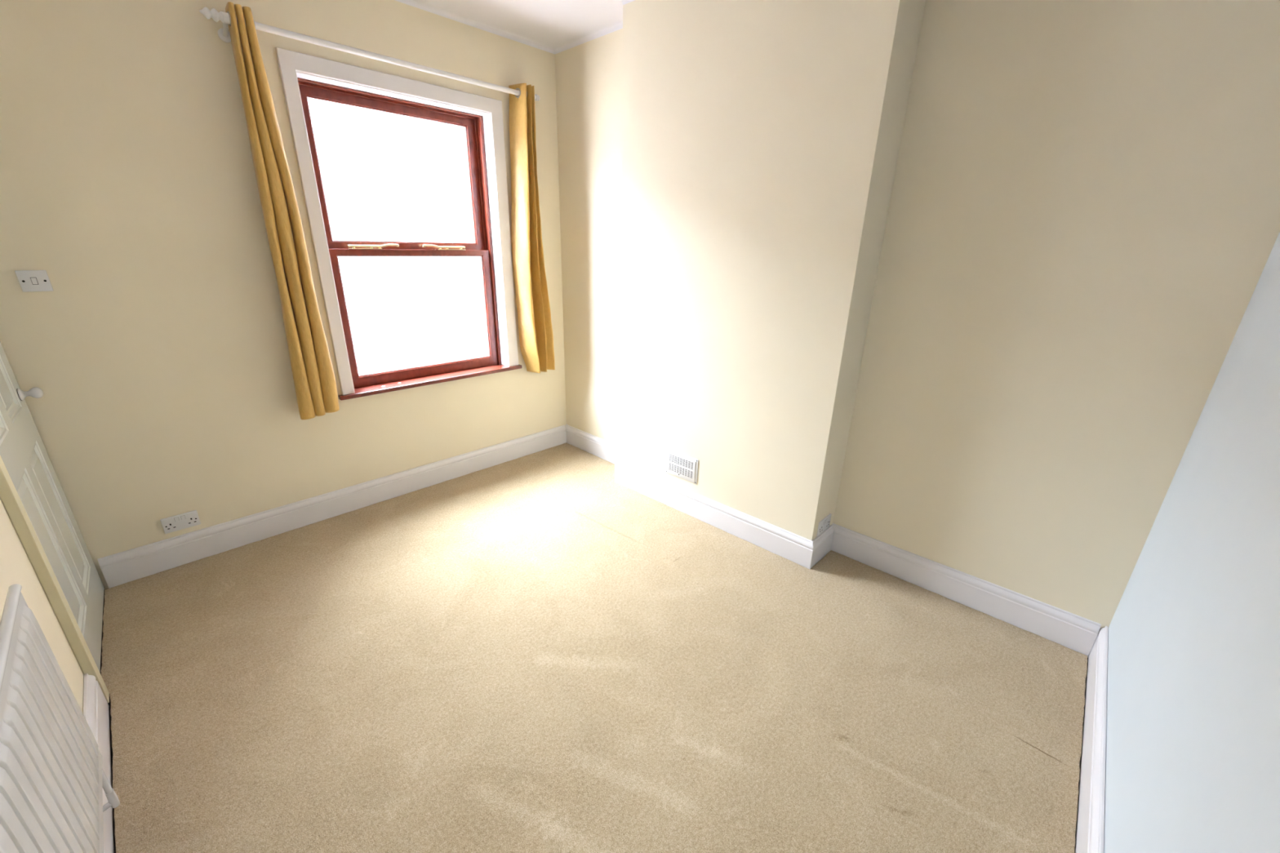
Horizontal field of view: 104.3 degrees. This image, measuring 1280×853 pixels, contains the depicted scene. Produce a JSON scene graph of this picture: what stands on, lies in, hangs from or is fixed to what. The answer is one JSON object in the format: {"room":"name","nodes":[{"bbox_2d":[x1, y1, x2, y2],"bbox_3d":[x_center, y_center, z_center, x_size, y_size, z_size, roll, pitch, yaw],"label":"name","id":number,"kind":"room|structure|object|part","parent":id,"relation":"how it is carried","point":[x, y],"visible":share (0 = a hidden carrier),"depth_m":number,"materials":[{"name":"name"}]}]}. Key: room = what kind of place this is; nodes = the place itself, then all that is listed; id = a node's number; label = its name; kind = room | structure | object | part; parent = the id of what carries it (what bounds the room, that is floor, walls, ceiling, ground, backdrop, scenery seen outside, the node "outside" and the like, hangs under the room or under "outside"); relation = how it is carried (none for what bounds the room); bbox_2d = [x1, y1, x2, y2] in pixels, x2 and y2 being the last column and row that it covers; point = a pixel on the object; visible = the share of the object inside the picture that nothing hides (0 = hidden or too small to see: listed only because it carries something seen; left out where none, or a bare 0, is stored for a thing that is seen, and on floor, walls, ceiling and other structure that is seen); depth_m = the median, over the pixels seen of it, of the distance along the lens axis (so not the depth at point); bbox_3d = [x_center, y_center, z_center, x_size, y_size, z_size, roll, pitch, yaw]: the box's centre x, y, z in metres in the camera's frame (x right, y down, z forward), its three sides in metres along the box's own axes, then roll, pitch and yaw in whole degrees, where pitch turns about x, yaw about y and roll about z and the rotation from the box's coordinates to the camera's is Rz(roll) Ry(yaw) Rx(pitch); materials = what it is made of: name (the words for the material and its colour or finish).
{"room":"empty bedroom","nodes":[
{"label":"empty bedroom","id":0,"kind":"room"},
{"bbox_2d":[0,498,84,713],"bbox_3d":[-1.418,-0.020,0.642,3.950,3.105,0.300,20,27,41],"label":"wall","id":1,"kind":"structure","parent":0,"point":[15,566],"depth_m":1.59,"materials":[{"name":"beige paint"}]},
{"bbox_2d":[0,342,109,702],"bbox_3d":[-2.353,-0.046,1.832,0.950,2.095,0.159,20,27,41],"label":"door","id":2,"kind":"structure","parent":1,"relation":"in","point":[33,496],"depth_m":1.97,"materials":[{"name":"white paint"}]},
{"bbox_3d":[-2.604,-0.142,2.128,0.050,0.050,0.066,20,27,41],"label":"knob","id":3,"kind":"part","parent":2,"relation":"part of","materials":[{"name":"white plastic"}]},
{"bbox_3d":[-2.372,-0.039,1.810,0.944,2.095,0.098,20,27,41],"label":"architrave","id":4,"kind":"part","parent":2,"relation":"part of","materials":[{"name":"beige paint"}]},
{"bbox_2d":[0,584,119,852],"bbox_3d":[-1.115,0.923,0.926,1.325,0.755,0.070,20,27,41],"label":"radiator","id":5,"kind":"object","parent":1,"relation":"attached to","point":[53,780],"visible":1,"depth_m":1.09,"materials":[{"name":"metal"}]},
{"bbox_2d":[83,673,114,852],"bbox_3d":[-1.037,1.341,0.955,2.776,0.174,0.022,20,27,41],"label":"baseboard","id":6,"kind":"structure","parent":1,"relation":"attached to","point":[95,706],"depth_m":1.69,"materials":[{"name":"white paint"}]},
{"bbox_2d":[0,0,566,589],"bbox_3d":[-1.609,-0.930,3.111,0.100,3.105,3.800,20,27,41],"label":"wall","id":7,"kind":"structure","parent":0,"point":[157,353],"depth_m":2.43,"materials":[{"name":"beige paint"}]},
{"bbox_2d":[14,270,53,292],"bbox_3d":[-2.559,-0.615,2.102,0.014,0.086,0.086,20,27,41],"label":"light switch","id":8,"kind":"object","parent":7,"relation":"attached to","point":[28,280],"visible":1,"depth_m":2.10,"materials":[{"name":"white plastic"}]},
{"bbox_2d":[160,510,200,533],"bbox_3d":[-2.454,0.510,2.659,0.014,0.086,0.146,20,27,41],"label":"power socket","id":9,"kind":"object","parent":7,"relation":"attached to","point":[183,521],"visible":1,"depth_m":2.65,"materials":[{"name":"white plastic"}]},
{"bbox_2d":[97,425,566,588],"bbox_3d":[-1.675,0.406,3.466,0.022,0.174,2.888,20,27,41],"label":"baseboard","id":10,"kind":"structure","parent":7,"relation":"attached to","point":[131,565],"depth_m":3.06,"materials":[{"name":"white paint"}]},
{"bbox_2d":[199,6,540,101],"bbox_3d":[-1.333,-2.016,2.816,0.125,0.096,1.790,20,27,41],"label":"pole","id":11,"kind":"object","parent":7,"relation":"attached to","point":[224,34],"visible":0.8,"depth_m":2.56,"materials":[{"name":"white metal"}]},
{"bbox_2d":[225,1,339,419],"bbox_3d":[-1.863,-0.988,2.596,0.135,1.953,0.212,20,27,41],"label":"curtain","id":12,"kind":"object","parent":11,"relation":"hanging from","point":[312,368],"visible":1,"depth_m":2.56,"materials":[{"name":"yellow fabric"}]},
{"bbox_3d":[-1.294,-2.032,2.796,0.029,0.029,1.655,20,27,41],"label":"rod","id":13,"kind":"part","parent":11,"relation":"part of","materials":[{"name":"white paint"}]},
{"bbox_2d":[508,83,555,373],"bbox_3d":[-0.777,-1.346,3.626,0.157,1.936,0.279,20,27,41],"label":"curtain","id":14,"kind":"object","parent":11,"relation":"hanging from","point":[533,306],"visible":0.98,"depth_m":3.58,"materials":[{"name":"yellow fabric"}]},
{"bbox_2d":[275,47,521,400],"bbox_3d":[-1.504,-1.165,3.308,0.415,1.896,1.287,20,27,41],"label":"window","id":15,"kind":"structure","parent":7,"relation":"in","point":[304,77],"depth_m":3.16,"materials":[{"name":"white paint"}]},
{"bbox_3d":[-1.510,-1.562,3.175,0.042,0.857,1.063,20,27,41],"label":"sash","id":16,"kind":"part","parent":15,"relation":"part of","materials":[{"name":"red wood"}]},
{"bbox_3d":[-1.499,-1.170,3.294,0.125,1.765,1.133,20,27,41],"label":"frame","id":17,"kind":"part","parent":15,"relation":"part of","materials":[{"name":"red wood"}]},
{"bbox_3d":[-1.489,-0.768,3.426,0.041,0.853,1.063,20,27,41],"label":"sash","id":18,"kind":"part","parent":15,"relation":"part of","materials":[{"name":"red wood"}]},
{"bbox_3d":[-1.422,-0.336,3.507,0.134,0.026,1.287,20,27,41],"label":"sill","id":19,"kind":"part","parent":15,"relation":"part of","materials":[{"name":"white paint"}]},
{"bbox_2d":[462,127,488,356],"bbox_3d":[-1.666,-0.475,3.473,0.220,8.200,5.000,20,27,41],"label":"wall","id":20,"kind":"structure","parent":0,"point":[477,260],"depth_m":3.84,"materials":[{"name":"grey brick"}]},
{"bbox_2d":[422,0,622,46],"bbox_3d":[-0.241,-1.921,1.360,4.270,0.120,3.800,20,27,41],"label":"ceiling","id":21,"kind":"structure","parent":0,"point":[553,23],"depth_m":2.96,"materials":[{"name":"white paint"}]},
{"bbox_2d":[395,0,635,53],"bbox_3d":[-0.236,-1.822,1.310,3.754,0.033,3.095,20,27,41],"label":"cove","id":22,"kind":"object","parent":21,"relation":"attached to","point":[420,4],"visible":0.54,"depth_m":3.13,"materials":[{"name":"white paint"}]},
{"bbox_2d":[99,588,1088,852],"bbox_3d":[-0.308,0.971,2.421,4.270,0.108,3.800,20,27,41],"label":"floor","id":23,"kind":"structure","parent":0,"point":[109,703],"depth_m":1.77,"materials":[{"name":"beige carpet"}]},
{"bbox_2d":[101,442,1087,852],"bbox_3d":[-0.308,0.945,2.317,3.701,0.012,3.062,20,27,41],"label":"carpet","id":24,"kind":"object","parent":23,"relation":"on","point":[540,651],"visible":0.88,"depth_m":1.98,"materials":[{"name":"beige carpet"}]},
{"bbox_2d":[619,0,925,540],"bbox_3d":[0.539,-0.800,2.892,1.508,3.105,0.319,18,26,39],"label":"wall","id":25,"kind":"structure","parent":0,"point":[761,139],"depth_m":2.59,"materials":[{"name":"beige paint"}]},
{"bbox_2d":[665,448,697,484],"bbox_3d":[0.271,0.263,3.279,0.260,0.172,0.012,18,26,39],"label":"air vent","id":26,"kind":"object","parent":25,"relation":"in","point":[680,465],"visible":1,"depth_m":3.27,"materials":[{"name":"plastic"}]},
{"bbox_2d":[816,513,831,536],"bbox_3d":[1.047,0.559,2.823,0.014,0.086,0.146,20,27,41],"label":"power socket","id":27,"kind":"object","parent":25,"relation":"attached to","point":[824,524],"visible":1,"depth_m":2.81,"materials":[{"name":"white plastic"}]},
{"bbox_2d":[555,0,1279,628],"bbox_3d":[0.904,-0.817,2.960,3.950,3.105,0.547,20,27,41],"label":"wall","id":28,"kind":"structure","parent":0,"point":[1082,228],"depth_m":2.06,"materials":[{"name":"beige paint"}]},
{"bbox_2d":[564,424,1101,657],"bbox_3d":[0.591,0.538,3.247,3.614,0.174,0.295,19,26,39],"label":"baseboard","id":29,"kind":"structure","parent":28,"relation":"attached to","point":[1072,631],"depth_m":2.78,"materials":[{"name":"white paint"}]},
{"bbox_2d":[1103,231,1279,852],"bbox_3d":[1.137,0.048,0.615,0.324,3.105,3.600,20,27,41],"label":"wall","id":30,"kind":"structure","parent":0,"point":[1193,753],"depth_m":1.23,"materials":[{"name":"white paint"}]},
{"bbox_2d":[1075,626,1108,852],"bbox_3d":[1.004,1.323,1.131,0.022,0.174,3.065,18,26,39],"label":"baseboard","id":31,"kind":"structure","parent":30,"relation":"attached to","point":[1090,832],"depth_m":1.67,"materials":[{"name":"white paint"}]},
{"label":"outside","id":32,"kind":"structure","parent":0,"visible":0},
{"bbox_3d":[-2.441,3.079,5.935,2.280,0.200,28.000,20,27,41],"label":"ground","id":33,"kind":"structure","parent":32,"visible":0},
{"bbox_2d":[307,97,450,374],"bbox_3d":[-2.945,-0.417,5.994,0.300,6.300,19.000,20,27,41],"label":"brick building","id":34,"kind":"structure","parent":33,"relation":"on","point":[374,165],"depth_m":5.34,"materials":[{"name":"white"}]},
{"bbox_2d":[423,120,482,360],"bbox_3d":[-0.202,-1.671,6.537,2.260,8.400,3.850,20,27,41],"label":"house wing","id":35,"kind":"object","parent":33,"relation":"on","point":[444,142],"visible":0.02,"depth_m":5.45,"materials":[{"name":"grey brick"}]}
]}

